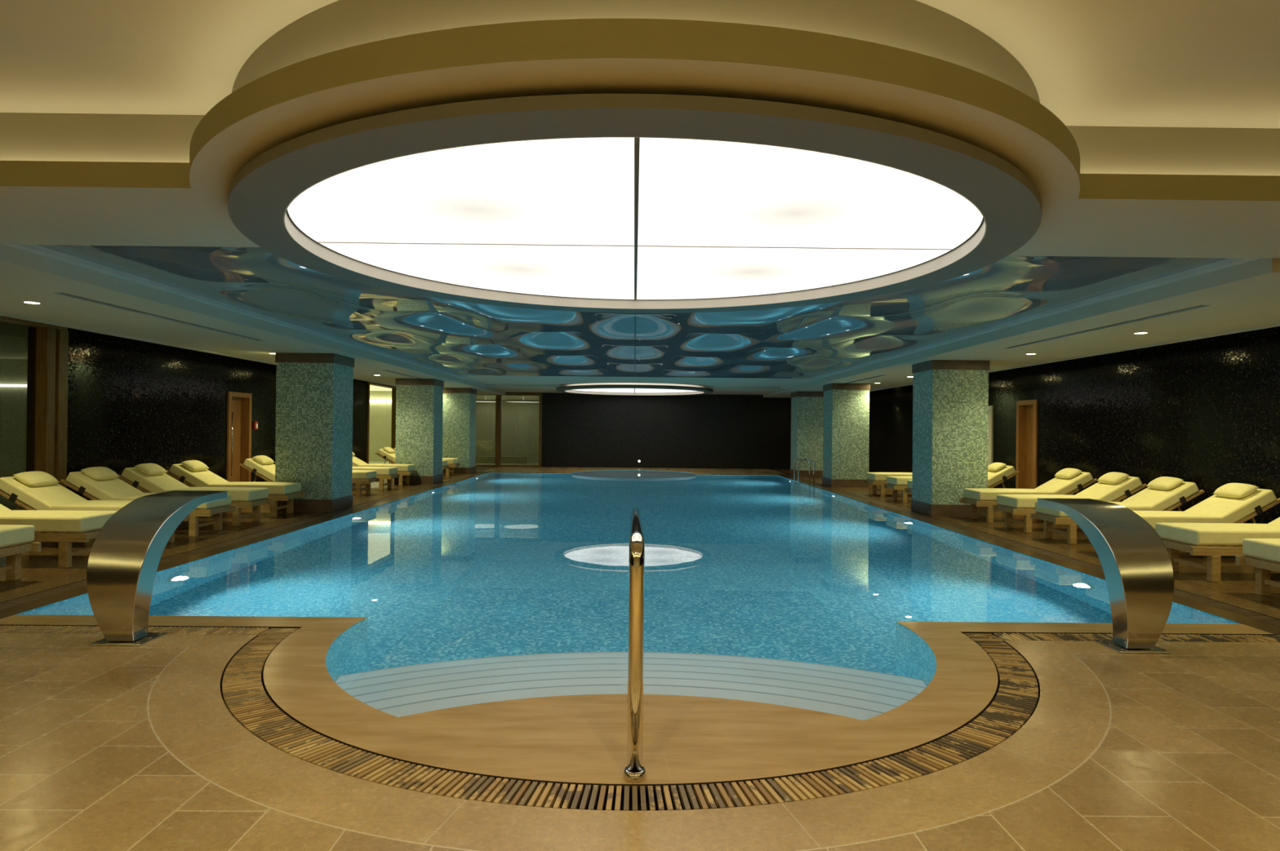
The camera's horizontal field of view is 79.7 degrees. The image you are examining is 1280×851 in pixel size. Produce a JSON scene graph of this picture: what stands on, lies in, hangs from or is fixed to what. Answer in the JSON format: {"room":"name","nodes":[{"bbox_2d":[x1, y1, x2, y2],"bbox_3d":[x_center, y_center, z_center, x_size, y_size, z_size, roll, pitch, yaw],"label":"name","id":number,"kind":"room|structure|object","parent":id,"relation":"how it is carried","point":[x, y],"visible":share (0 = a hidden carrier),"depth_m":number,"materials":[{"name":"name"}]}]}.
{"room":"spa","nodes":[
{"label":"spa","id":0,"kind":"room"},
{"bbox_2d":[66,328,368,500],"bbox_3d":[-7.762,-0.215,11.893,0.250,3.200,31.900,1,0,0],"label":"wall","id":1,"kind":"structure","parent":0,"point":[131,403],"depth_m":12.24,"materials":[{"name":"black tile"}]},
{"bbox_2d":[0,315,68,510],"bbox_3d":[-7.690,0.000,6.653,0.260,2.720,7.020,1,0,0],"label":"window","id":2,"kind":"structure","parent":1,"relation":"in","point":[33,356],"depth_m":9.75,"materials":[{"name":"brown wood"}]},
{"bbox_2d":[0,312,395,386],"bbox_3d":[-7.013,-1.186,16.704,0.060,0.055,22.300,1,0,0],"label":"trim","id":3,"kind":"structure","parent":1,"relation":"attached to","point":[1,313],"depth_m":10.45,"materials":[{"name":"paint"}]},
{"bbox_2d":[226,391,252,482],"bbox_3d":[-7.766,0.384,14.641,0.275,2.030,0.840,1,0,0],"label":"door","id":4,"kind":"structure","parent":1,"relation":"in","point":[239,404],"depth_m":14.86,"materials":[{"name":"brown wood"}]},
{"bbox_2d":[366,382,395,464],"bbox_3d":[-7.826,0.088,24.767,0.260,2.720,6.150,1,0,0],"label":"window","id":5,"kind":"structure","parent":1,"relation":"in","point":[393,388],"depth_m":24.54,"materials":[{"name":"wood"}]},
{"bbox_2d":[0,244,505,395],"bbox_3d":[-5.888,-1.243,16.713,2.190,0.140,22.300,1,0,0],"label":"ceiling","id":6,"kind":"structure","parent":0,"point":[24,276],"depth_m":8.69,"materials":[{"name":"paint"}]},
{"bbox_2d":[62,293,259,340],"bbox_3d":[-5.345,-1.242,8.941,0.096,0.048,3.846,1,0,0],"label":"ceiling vent","id":7,"kind":"object","parent":6,"relation":"in","point":[63,293],"visible":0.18,"depth_m":8.44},
{"bbox_2d":[6,244,488,386],"bbox_3d":[-4.742,-1.312,16.722,0.100,0.050,22.300,1,0,0],"label":"trim","id":8,"kind":"structure","parent":6,"relation":"attached to","point":[35,249],"depth_m":7.89,"materials":[{"name":"paint"}]},
{"bbox_2d":[368,391,391,462],"bbox_3d":[-7.732,0.030,31.043,9.000,2.900,0.200,1,0,0],"label":"wall","id":9,"kind":"structure","parent":0,"point":[380,413],"depth_m":30.93,"materials":[{"name":"beige paint"}]},
{"bbox_2d":[37,244,1228,387],"bbox_3d":[-0.111,-1.386,16.757,9.360,0.220,22.300,1,0,0],"label":"ceiling","id":10,"kind":"structure","parent":0,"point":[459,338],"depth_m":9.98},
{"bbox_2d":[484,384,783,395],"bbox_3d":[-0.182,-1.205,25.981,9.360,0.064,3.850,1,0,0],"label":"ceiling","id":11,"kind":"structure","parent":0,"point":[504,388],"depth_m":24.83,"materials":[{"name":"paint"}]},
{"bbox_2d":[555,384,713,395],"bbox_3d":[-0.174,-1.129,24.805,5.060,0.100,5.060,1,0,0],"label":"ceiling light","id":12,"kind":"object","parent":11,"relation":"attached to","point":[615,389],"visible":1,"depth_m":25.17,"materials":[{"name":"paint"}]},
{"bbox_2d":[0,466,1279,850],"bbox_3d":[-0.103,1.458,11.943,15.100,0.001,31.900,1,0,0],"label":"floor","id":13,"kind":"structure","parent":0,"point":[103,748],"depth_m":3.14,"materials":[{"name":"tile"}]},
{"bbox_2d":[0,524,41,581],"bbox_3d":[-6.314,0.949,6.568,1.891,0.847,0.630,1,0,0],"label":"sun lounger","id":14,"kind":"object","parent":13,"relation":"on","point":[15,540],"visible":1,"depth_m":6.76,"materials":[{"name":"beige fabric"}]},
{"bbox_2d":[0,524,34,547],"bbox_3d":[-5.998,0.952,6.571,1.160,0.157,0.610,1,0,0],"label":"seat cushion","id":15,"kind":"object","parent":14,"relation":"on","point":[20,535],"depth_m":6.69,"materials":[{"name":"beige fabric"}]},
{"bbox_2d":[0,504,117,568],"bbox_3d":[-6.323,0.954,7.748,1.891,0.847,0.630,1,0,0],"label":"sun lounger","id":16,"kind":"object","parent":13,"relation":"on","point":[64,527],"visible":0.59,"depth_m":7.45,"materials":[{"name":"beige fabric"}]},
{"bbox_2d":[0,510,117,532],"bbox_3d":[-6.007,0.957,7.751,1.160,0.157,0.610,1,0,0],"label":"seat cushion","id":17,"kind":"object","parent":16,"relation":"on","point":[42,521],"depth_m":7.48,"materials":[{"name":"beige fabric"}]},
{"bbox_2d":[0,471,190,542],"bbox_3d":[-6.331,0.960,8.868,1.891,0.847,0.630,1,0,0],"label":"sun lounger","id":18,"kind":"object","parent":13,"relation":"on","point":[35,490],"visible":0.46,"depth_m":8.65,"materials":[{"name":"beige fabric"}]},
{"bbox_2d":[13,471,58,486],"bbox_3d":[-6.974,0.614,8.865,0.220,0.168,0.460,1,0,0],"label":"pillow","id":19,"kind":"object","parent":18,"relation":"on","point":[35,478],"depth_m":8.76,"materials":[{"name":"beige fabric"}]},
{"bbox_2d":[0,476,86,510],"bbox_3d":[-6.880,0.804,8.865,0.661,0.441,0.610,1,0,0],"label":"cushion","id":20,"kind":"object","parent":18,"relation":"on","point":[30,493],"depth_m":8.64,"materials":[{"name":"beige fabric"}]},
{"bbox_2d":[50,500,133,511],"bbox_3d":[-6.016,0.963,8.871,1.160,0.157,0.610,1,0,0],"label":"seat cushion","id":21,"kind":"object","parent":18,"relation":"on","point":[62,505],"depth_m":8.58,"materials":[{"name":"beige fabric"}]},
{"bbox_2d":[60,466,235,537],"bbox_3d":[-6.339,0.965,9.928,1.891,0.847,0.630,1,0,0],"label":"sun lounger","id":22,"kind":"object","parent":13,"relation":"on","point":[95,483],"visible":0.57,"depth_m":9.71,"materials":[{"name":"beige fabric"}]},
{"bbox_2d":[80,466,119,479],"bbox_3d":[-6.982,0.619,9.925,0.220,0.168,0.460,1,0,0],"label":"pillow","id":23,"kind":"object","parent":22,"relation":"on","point":[95,473],"depth_m":9.81,"materials":[{"name":"beige fabric"}]},
{"bbox_2d":[65,471,143,500],"bbox_3d":[-6.888,0.809,9.925,0.661,0.441,0.610,1,0,0],"label":"cushion","id":24,"kind":"object","parent":22,"relation":"on","point":[94,485],"depth_m":9.70,"materials":[{"name":"beige fabric"}]},
{"bbox_2d":[115,493,231,509],"bbox_3d":[-6.024,0.968,9.931,1.160,0.157,0.610,1,0,0],"label":"seat cushion","id":25,"kind":"object","parent":22,"relation":"on","point":[224,504],"depth_m":9.82,"materials":[{"name":"beige fabric"}]},
{"bbox_2d":[86,490,227,646],"bbox_3d":[-3.314,0.942,5.300,0.400,0.905,0.987,1,0,0],"label":"spout","id":26,"kind":"object","parent":13,"relation":"on","point":[125,556],"visible":1,"depth_m":4.89,"materials":[{"name":"silver metal"}]},
{"bbox_2d":[117,463,272,526],"bbox_3d":[-6.347,0.970,10.968,1.891,0.847,0.630,1,0,0],"label":"sun lounger","id":27,"kind":"object","parent":13,"relation":"on","point":[146,477],"visible":0.6,"depth_m":10.76,"materials":[{"name":"beige fabric"}]},
{"bbox_2d":[134,463,167,475],"bbox_3d":[-6.989,0.624,10.965,0.220,0.168,0.460,1,0,0],"label":"pillow","id":28,"kind":"object","parent":27,"relation":"on","point":[143,468],"depth_m":10.84,"materials":[{"name":"beige fabric"}]},
{"bbox_2d":[120,467,189,493],"bbox_3d":[-6.896,0.814,10.965,0.661,0.441,0.610,1,0,0],"label":"cushion","id":29,"kind":"object","parent":27,"relation":"on","point":[147,480],"depth_m":10.72,"materials":[{"name":"beige fabric"}]},
{"bbox_2d":[165,487,268,501],"bbox_3d":[-6.031,0.973,10.971,1.160,0.157,0.610,1,0,0],"label":"seat cushion","id":30,"kind":"object","parent":27,"relation":"on","point":[238,494],"depth_m":10.80,"materials":[{"name":"beige fabric"}]},
{"bbox_2d":[165,460,304,517],"bbox_3d":[-6.355,0.976,12.068,1.891,0.847,0.630,1,0,0],"label":"sun lounger","id":31,"kind":"object","parent":13,"relation":"on","point":[193,473],"visible":0.66,"depth_m":11.82,"materials":[{"name":"beige fabric"}]},
{"bbox_2d":[181,460,208,471],"bbox_3d":[-6.998,0.630,12.065,0.220,0.168,0.460,1,0,0],"label":"pillow","id":32,"kind":"object","parent":31,"relation":"on","point":[189,465],"depth_m":11.93,"materials":[{"name":"beige fabric"}]},
{"bbox_2d":[168,463,229,487],"bbox_3d":[-6.904,0.820,12.065,0.661,0.441,0.610,1,0,0],"label":"cushion","id":33,"kind":"object","parent":31,"relation":"on","point":[193,475],"depth_m":11.81,"materials":[{"name":"beige fabric"}]},
{"bbox_2d":[209,482,301,494],"bbox_3d":[-6.040,0.979,12.070,1.160,0.157,0.610,1,0,0],"label":"seat cushion","id":34,"kind":"object","parent":31,"relation":"on","point":[274,488],"depth_m":11.82,"materials":[{"name":"beige fabric"}]},
{"bbox_2d":[239,455,355,487],"bbox_3d":[-6.372,0.986,14.298,1.891,0.847,0.630,1,0,0],"label":"sun lounger","id":35,"kind":"object","parent":13,"relation":"on","point":[262,466],"visible":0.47,"depth_m":14.00,"materials":[{"name":"beige fabric"}]},
{"bbox_2d":[243,458,275,482],"bbox_3d":[-6.921,0.830,14.295,0.661,0.441,0.610,1,0,0],"label":"cushion","id":36,"kind":"object","parent":35,"relation":"on","point":[264,468],"depth_m":13.99,"materials":[{"name":"beige fabric"}]},
{"bbox_2d":[252,455,274,464],"bbox_3d":[-7.014,0.641,14.295,0.220,0.168,0.460,1,0,0],"label":"pillow","id":37,"kind":"object","parent":35,"relation":"on","point":[259,460],"depth_m":14.15,"materials":[{"name":"beige fabric"}]},
{"bbox_2d":[275,352,354,511],"bbox_3d":[-5.513,0.113,13.029,0.960,2.598,0.930,1,0,0],"label":"column","id":38,"kind":"structure","parent":13,"relation":"on","point":[313,442],"depth_m":12.58,"materials":[{"name":"green tile"}]},
{"bbox_2d":[351,470,379,496],"bbox_3d":[-6.382,0.993,15.698,1.891,0.847,0.630,1,0,0],"label":"sun lounger","id":39,"kind":"object","parent":13,"relation":"on","point":[359,477],"visible":0.21,"depth_m":15.41,"materials":[{"name":"beige fabric"}]},
{"bbox_2d":[351,470,377,479],"bbox_3d":[-6.067,0.996,15.700,1.160,0.157,0.610,1,0,0],"label":"seat cushion","id":40,"kind":"object","parent":39,"relation":"on","point":[356,474],"depth_m":15.41,"materials":[{"name":"beige fabric"}]},
{"bbox_2d":[351,466,399,490],"bbox_3d":[-6.393,1.000,17.098,1.891,0.847,0.630,1,0,0],"label":"sun lounger","id":41,"kind":"object","parent":13,"relation":"on","point":[388,473],"visible":0.26,"depth_m":16.81,"materials":[{"name":"beige fabric"}]},
{"bbox_2d":[351,466,397,475],"bbox_3d":[-6.077,1.003,17.100,1.160,0.157,0.610,1,0,0],"label":"seat cushion","id":42,"kind":"object","parent":41,"relation":"on","point":[380,470],"depth_m":16.82,"materials":[{"name":"beige fabric"}]},
{"bbox_2d":[351,452,417,486],"bbox_3d":[-6.403,1.007,18.498,1.891,0.847,0.630,1,0,0],"label":"sun lounger","id":43,"kind":"object","parent":13,"relation":"on","point":[406,470],"visible":0.27,"depth_m":18.22,"materials":[{"name":"beige fabric"}]},
{"bbox_2d":[351,456,368,466],"bbox_3d":[-6.952,0.851,18.495,0.661,0.441,0.610,1,0,0],"label":"cushion","id":44,"kind":"object","parent":43,"relation":"on","point":[357,462],"depth_m":18.34,"materials":[{"name":"beige fabric"}]},
{"bbox_2d":[359,463,415,471],"bbox_3d":[-6.088,1.010,18.500,1.160,0.157,0.610,1,0,0],"label":"seat cushion","id":45,"kind":"object","parent":43,"relation":"on","point":[401,468],"depth_m":18.21,"materials":[{"name":"beige fabric"}]},
{"bbox_2d":[374,447,449,477],"bbox_3d":[-6.273,1.021,21.149,1.891,0.847,0.630,1,0,0],"label":"sun lounger","id":46,"kind":"object","parent":13,"relation":"on","point":[388,454],"visible":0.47,"depth_m":20.87,"materials":[{"name":"beige fabric"}]},
{"bbox_2d":[377,448,395,463],"bbox_3d":[-6.822,0.865,21.146,0.661,0.441,0.610,1,0,0],"label":"cushion","id":47,"kind":"object","parent":46,"relation":"on","point":[388,455],"depth_m":20.84,"materials":[{"name":"beige fabric"}]},
{"bbox_2d":[394,378,444,484],"bbox_3d":[-5.561,0.144,19.358,0.960,2.598,0.930,1,0,0],"label":"column","id":48,"kind":"structure","parent":13,"relation":"on","point":[419,402],"depth_m":18.91,"materials":[{"name":"green tile"}]},
{"bbox_2d":[393,448,460,475],"bbox_3d":[-6.283,1.028,22.449,1.891,0.847,0.630,1,0,0],"label":"sun lounger","id":49,"kind":"object","parent":13,"relation":"on","point":[452,463],"visible":0.2,"depth_m":22.16,"materials":[{"name":"beige fabric"}]},
{"bbox_2d":[442,457,457,464],"bbox_3d":[-5.967,1.031,22.451,1.160,0.157,0.610,1,0,0],"label":"seat cushion","id":50,"kind":"object","parent":49,"relation":"on","point":[450,460],"depth_m":22.17,"materials":[{"name":"beige fabric"}]},
{"bbox_2d":[442,387,476,474],"bbox_3d":[-5.592,0.164,23.508,0.960,2.598,0.930,1,0,0],"label":"column","id":51,"kind":"structure","parent":13,"relation":"on","point":[459,410],"depth_m":23.06,"materials":[{"name":"green tile"}]},
{"bbox_2d":[17,470,1241,661],"bbox_3d":[-0.132,2.149,14.990,9.040,1.349,22.578,1,0,0],"label":"basin","id":52,"kind":"object","parent":13,"relation":"in","point":[345,631],"visible":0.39,"depth_m":8.46,"materials":[{"name":"teal tile"}]},
{"bbox_2d":[22,471,1236,720],"bbox_3d":[-0.126,1.485,14.993,9.040,0.001,22.578,1,0,0],"label":"pool water","id":53,"kind":"object","parent":52,"relation":"in","point":[489,588],"visible":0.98,"depth_m":6.66,"materials":[{"name":"blue liquid"}]},
{"bbox_2d":[793,458,814,483],"bbox_3d":[4.459,1.726,20.926,0.501,1.641,0.541,1,0,0],"label":"pool ladder","id":54,"kind":"object","parent":52,"relation":"attached to","point":[797,460],"visible":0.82,"depth_m":20.67,"materials":[{"name":"silver metal"}]},
{"bbox_2d":[0,469,1279,811],"bbox_3d":[-0.125,1.542,14.817,9.860,0.140,24.010,1,0,0],"label":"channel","id":55,"kind":"object","parent":13,"relation":"in","point":[630,806],"visible":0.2,"depth_m":3.25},
{"bbox_2d":[0,626,268,635],"bbox_3d":[-3.777,1.403,5.230,2.397,0.022,0.180,1,0,0],"label":"drain grate","id":56,"kind":"object","parent":55,"relation":"in","point":[3,629],"visible":0.65,"depth_m":5.23,"materials":[{"name":"brown wood"}]},
{"bbox_2d":[0,472,481,610],"bbox_3d":[-4.954,1.439,14.781,0.180,0.022,18.868,1,0,0],"label":"drain grate","id":57,"kind":"object","parent":55,"relation":"in","point":[24,600],"visible":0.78,"depth_m":8.88,"materials":[{"name":"brown wood"}]},
{"bbox_2d":[222,628,1038,811],"bbox_3d":[-0.044,1.433,4.076,5.000,0.022,2.506,1,0,0],"label":"drain grate","id":58,"kind":"object","parent":55,"relation":"in","point":[245,697],"visible":0.88,"depth_m":3.22,"materials":[{"name":"brown wood"}]},
{"bbox_2d":[784,475,1279,626],"bbox_3d":[4.705,1.531,14.853,0.180,0.022,18.868,1,0,0],"label":"drain grate","id":59,"kind":"object","parent":55,"relation":"in","point":[1229,608],"visible":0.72,"depth_m":8.59,"materials":[{"name":"brown wood"}]},
{"bbox_2d":[993,633,1279,642],"bbox_3d":[3.672,1.474,5.285,2.397,0.022,0.180,1,0,0],"label":"drain grate","id":60,"kind":"object","parent":55,"relation":"in","point":[1008,637],"visible":0.7,"depth_m":5.28,"materials":[{"name":"brown wood"}]},
{"bbox_2d":[0,469,1279,784],"bbox_3d":[-0.124,1.472,14.817,9.460,0.001,23.590,1,0,0],"label":"pool coping","id":61,"kind":"object","parent":13,"relation":"on","point":[567,739],"visible":1,"depth_m":3.69,"materials":[{"name":"stone"}]},
{"bbox_2d":[622,507,646,782],"bbox_3d":[-0.035,1.536,4.684,0.096,2.176,3.300,1,0,0],"label":"handrail","id":62,"kind":"object","parent":61,"relation":"on","point":[634,771],"visible":1,"depth_m":3.06,"materials":[{"name":"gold metal"}]},
{"bbox_2d":[790,391,823,477],"bbox_3d":[5.236,0.269,23.789,0.960,2.598,0.930,1,0,0],"label":"column","id":63,"kind":"structure","parent":13,"relation":"on","point":[806,407],"depth_m":23.34,"materials":[{"name":"green tile"}]},
{"bbox_2d":[822,383,870,487],"bbox_3d":[5.267,0.248,19.639,0.960,2.598,0.930,1,0,0],"label":"column","id":64,"kind":"structure","parent":13,"relation":"on","point":[846,433],"depth_m":19.19,"materials":[{"name":"green tile"}]},
{"bbox_2d":[863,472,912,497],"bbox_3d":[5.941,1.116,16.790,1.891,0.847,0.630,1,0,0],"label":"sun lounger","id":65,"kind":"object","parent":13,"relation":"on","point":[873,478],"visible":0.27,"depth_m":16.50,"materials":[{"name":"beige fabric"}]},
{"bbox_2d":[866,472,912,480],"bbox_3d":[5.625,1.113,16.787,1.160,0.157,0.610,1,0,0],"label":"seat cushion","id":66,"kind":"object","parent":65,"relation":"on","point":[870,476],"depth_m":16.51,"materials":[{"name":"beige fabric"}]},
{"bbox_2d":[884,475,912,502],"bbox_3d":[5.951,1.109,15.440,1.891,0.847,0.630,1,0,0],"label":"sun lounger","id":67,"kind":"object","parent":13,"relation":"on","point":[896,483],"visible":0.16,"depth_m":15.16,"materials":[{"name":"beige fabric"}]},
{"bbox_2d":[886,475,912,485],"bbox_3d":[5.635,1.106,15.437,1.160,0.157,0.610,1,0,0],"label":"seat cushion","id":68,"kind":"object","parent":67,"relation":"on","point":[891,480],"depth_m":15.20,"materials":[{"name":"beige fabric"}]},
{"bbox_2d":[911,360,990,517],"bbox_3d":[5.315,0.217,13.189,0.960,2.598,0.930,1,0,0],"label":"column","id":69,"kind":"structure","parent":13,"relation":"on","point":[950,397],"depth_m":12.74,"materials":[{"name":"green tile"}]},
{"bbox_2d":[904,462,1019,493],"bbox_3d":[5.960,1.103,14.240,1.891,0.847,0.630,1,0,0],"label":"sun lounger","id":70,"kind":"object","parent":13,"relation":"on","point":[997,473],"visible":0.41,"depth_m":13.96,"materials":[{"name":"beige fabric"}]},
{"bbox_2d":[987,462,1006,471],"bbox_3d":[6.609,0.770,14.246,0.220,0.168,0.460,1,0,0],"label":"pillow","id":71,"kind":"object","parent":70,"relation":"on","point":[995,467],"depth_m":14.09,"materials":[{"name":"beige fabric"}]},
{"bbox_2d":[987,465,1016,487],"bbox_3d":[6.512,0.958,14.245,0.661,0.441,0.610,1,0,0],"label":"cushion","id":72,"kind":"object","parent":70,"relation":"on","point":[997,474],"depth_m":13.95,"materials":[{"name":"beige fabric"}]},
{"bbox_2d":[960,468,1097,523],"bbox_3d":[6.155,1.095,12.191,1.891,0.847,0.630,1,0,0],"label":"sun lounger","id":73,"kind":"object","parent":13,"relation":"on","point":[1068,482],"visible":0.71,"depth_m":11.94,"materials":[{"name":"beige fabric"}]},
{"bbox_2d":[963,488,1053,501],"bbox_3d":[5.839,1.092,12.189,1.160,0.157,0.610,1,0,0],"label":"seat cushion","id":74,"kind":"object","parent":73,"relation":"on","point":[969,494],"depth_m":11.94,"materials":[{"name":"beige fabric"}]},
{"bbox_2d":[1035,471,1093,494],"bbox_3d":[6.707,0.950,12.196,0.661,0.441,0.610,1,0,0],"label":"cushion","id":75,"kind":"object","parent":73,"relation":"on","point":[1064,482],"depth_m":11.94,"materials":[{"name":"beige fabric"}]},
{"bbox_2d":[1053,468,1081,479],"bbox_3d":[6.804,0.761,12.198,0.220,0.168,0.460,1,0,0],"label":"pillow","id":76,"kind":"object","parent":73,"relation":"on","point":[1065,473],"depth_m":12.07,"materials":[{"name":"beige fabric"}]},
{"bbox_2d":[992,471,1146,533],"bbox_3d":[6.164,1.089,11.041,1.891,0.847,0.630,1,0,0],"label":"sun lounger","id":77,"kind":"object","parent":13,"relation":"on","point":[1113,486],"visible":0.67,"depth_m":10.83,"materials":[{"name":"beige fabric"}]},
{"bbox_2d":[996,494,1097,508],"bbox_3d":[5.848,1.086,11.039,1.160,0.157,0.610,1,0,0],"label":"seat cushion","id":78,"kind":"object","parent":77,"relation":"on","point":[1003,501],"depth_m":10.87,"materials":[{"name":"beige fabric"}]},
{"bbox_2d":[1075,476,1142,502],"bbox_3d":[6.716,0.944,11.046,0.661,0.441,0.610,1,0,0],"label":"cushion","id":79,"kind":"object","parent":77,"relation":"on","point":[1108,489],"depth_m":10.81,"materials":[{"name":"beige fabric"}]},
{"bbox_2d":[1097,471,1128,484],"bbox_3d":[6.813,0.756,11.048,0.220,0.168,0.460,1,0,0],"label":"pillow","id":80,"kind":"object","parent":77,"relation":"on","point":[1113,477],"depth_m":10.92,"materials":[{"name":"beige fabric"}]},
{"bbox_2d":[1037,498,1173,653],"bbox_3d":[3.221,1.005,5.349,0.400,0.905,0.987,1,0,0],"label":"spout","id":81,"kind":"object","parent":13,"relation":"on","point":[1135,562],"visible":1,"depth_m":4.94,"materials":[{"name":"silver metal"}]},
{"bbox_2d":[1030,476,1204,545],"bbox_3d":[6.172,1.084,9.961,1.891,0.847,0.630,1,0,0],"label":"sun lounger","id":82,"kind":"object","parent":13,"relation":"on","point":[1162,493],"visible":0.62,"depth_m":9.76,"materials":[{"name":"beige fabric"}]},
{"bbox_2d":[1035,501,1150,517],"bbox_3d":[5.856,1.081,9.959,1.160,0.157,0.610,1,0,0],"label":"seat cushion","id":83,"kind":"object","parent":82,"relation":"on","point":[1040,511],"depth_m":9.84,"materials":[{"name":"beige fabric"}]},
{"bbox_2d":[1122,481,1199,511],"bbox_3d":[6.724,0.939,9.966,0.661,0.441,0.610,1,0,0],"label":"cushion","id":84,"kind":"object","parent":82,"relation":"on","point":[1158,495],"depth_m":9.73,"materials":[{"name":"beige fabric"}]},
{"bbox_2d":[1146,476,1184,490],"bbox_3d":[6.821,0.751,9.968,0.220,0.168,0.460,1,0,0],"label":"pillow","id":85,"kind":"object","parent":82,"relation":"on","point":[1162,483],"depth_m":9.86,"materials":[{"name":"beige fabric"}]},
{"bbox_2d":[1081,483,1279,530],"bbox_3d":[6.181,1.078,8.791,1.891,0.847,0.630,1,0,0],"label":"sun lounger","id":86,"kind":"object","parent":13,"relation":"on","point":[1231,503],"visible":0.52,"depth_m":8.54,"materials":[{"name":"beige fabric"}]},
{"bbox_2d":[1133,511,1221,529],"bbox_3d":[5.865,1.075,8.789,1.160,0.157,0.610,1,0,0],"label":"seat cushion","id":87,"kind":"object","parent":86,"relation":"on","point":[1153,517],"depth_m":8.49,"materials":[{"name":"beige fabric"}]},
{"bbox_2d":[1183,488,1276,523],"bbox_3d":[6.732,0.933,8.796,0.661,0.441,0.610,1,0,0],"label":"cushion","id":88,"kind":"object","parent":86,"relation":"on","point":[1226,505],"depth_m":8.57,"materials":[{"name":"beige fabric"}]},
{"bbox_2d":[1213,483,1258,498],"bbox_3d":[6.829,0.745,8.798,0.220,0.168,0.460,1,0,0],"label":"pillow","id":89,"kind":"object","parent":86,"relation":"on","point":[1230,491],"depth_m":8.70,"materials":[{"name":"beige fabric"}]},
{"bbox_2d":[1155,517,1279,582],"bbox_3d":[6.189,1.073,7.591,1.891,0.847,0.630,1,0,0],"label":"sun lounger","id":90,"kind":"object","parent":13,"relation":"on","point":[1212,540],"visible":0.77,"depth_m":7.31,"materials":[{"name":"beige fabric"}]},
{"bbox_2d":[1155,523,1279,546],"bbox_3d":[5.874,1.069,7.589,1.160,0.157,0.610,1,0,0],"label":"seat cushion","id":91,"kind":"object","parent":90,"relation":"on","point":[1192,534],"depth_m":7.36,"materials":[{"name":"beige fabric"}]},
{"bbox_2d":[1235,538,1279,595],"bbox_3d":[6.198,1.067,6.461,1.891,0.847,0.630,1,0,0],"label":"sun lounger","id":92,"kind":"object","parent":13,"relation":"on","point":[1263,554],"visible":1,"depth_m":6.63,"materials":[{"name":"beige fabric"}]},
{"bbox_2d":[1242,538,1279,562],"bbox_3d":[5.882,1.064,6.459,1.160,0.157,0.610,1,0,0],"label":"seat cushion","id":93,"kind":"object","parent":92,"relation":"on","point":[1253,549],"depth_m":6.56,"materials":[{"name":"beige fabric"}]},
{"bbox_2d":[0,17,1279,258],"bbox_3d":[-0.018,-1.350,4.147,15.100,0.140,2.920,1,0,0],"label":"ceiling","id":94,"kind":"structure","parent":0,"point":[42,202],"depth_m":3.20,"materials":[{"name":"paint"}]},
{"bbox_2d":[227,93,1041,313],"bbox_3d":[-0.029,-1.224,5.396,5.060,0.100,5.060,1,0,0],"label":"ceiling light","id":95,"kind":"object","parent":94,"relation":"attached to","point":[620,203],"visible":1,"depth_m":4.35,"materials":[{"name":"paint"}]},
{"bbox_2d":[0,0,1279,176],"bbox_3d":[0.011,-1.801,0.809,15.600,0.050,9.600,1,0,0],"label":"ceiling","id":96,"kind":"structure","parent":0,"point":[1090,63],"depth_m":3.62,"materials":[{"name":"paint"}]},
{"bbox_2d":[513,392,791,469],"bbox_3d":[-0.208,-0.063,28.025,15.600,3.200,0.250,1,0,0],"label":"wall","id":97,"kind":"structure","parent":0,"point":[702,431],"depth_m":27.91,"materials":[{"name":"black tile"}]},
{"bbox_2d":[475,392,542,466],"bbox_3d":[-5.540,0.146,27.949,3.940,2.680,0.260,1,0,0],"label":"window","id":98,"kind":"structure","parent":97,"relation":"in","point":[508,426],"depth_m":27.94,"materials":[{"name":"clear glass"}]},
{"bbox_2d":[763,258,1279,398],"bbox_3d":[5.661,-1.133,16.799,2.190,0.140,22.300,1,0,0],"label":"ceiling","id":99,"kind":"structure","parent":0,"point":[1244,295],"depth_m":8.59,"materials":[{"name":"paint"}]},
{"bbox_2d":[780,257,1257,388],"bbox_3d":[4.517,-1.224,16.790,0.100,0.050,22.300,1,0,0],"label":"trim","id":100,"kind":"structure","parent":99,"relation":"attached to","point":[1229,262],"depth_m":7.99,"materials":[{"name":"paint"}]},
{"bbox_2d":[1008,305,1202,347],"bbox_3d":[5.234,-1.142,9.020,0.096,0.048,3.846,1,0,0],"label":"ceiling vent","id":101,"kind":"object","parent":99,"relation":"in","point":[1199,305],"visible":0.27,"depth_m":8.49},
{"bbox_2d":[868,326,1279,524],"bbox_3d":[7.587,-0.068,12.008,0.250,3.200,31.900,1,0,0],"label":"wall","id":102,"kind":"structure","parent":0,"point":[1205,412],"depth_m":11.30,"materials":[{"name":"black tile"}]},
{"bbox_2d":[987,405,993,466],"bbox_3d":[7.525,0.569,16.544,0.275,1.970,0.820,1,0,0],"label":"door","id":103,"kind":"structure","parent":102,"relation":"in","point":[990,430],"depth_m":16.17,"materials":[{"name":"beige"}]},
{"bbox_2d":[1015,400,1037,488],"bbox_3d":[7.538,0.530,14.724,0.275,2.030,0.740,1,0,0],"label":"door","id":104,"kind":"structure","parent":102,"relation":"in","point":[1026,411],"depth_m":14.96,"materials":[{"name":"brown wood"}]},
{"bbox_2d":[869,323,1279,391],"bbox_3d":[6.786,-1.055,16.807,0.060,0.055,22.300,1,0,0],"label":"trim","id":105,"kind":"structure","parent":102,"relation":"attached to","point":[1276,324],"depth_m":10.36,"materials":[{"name":"paint"}]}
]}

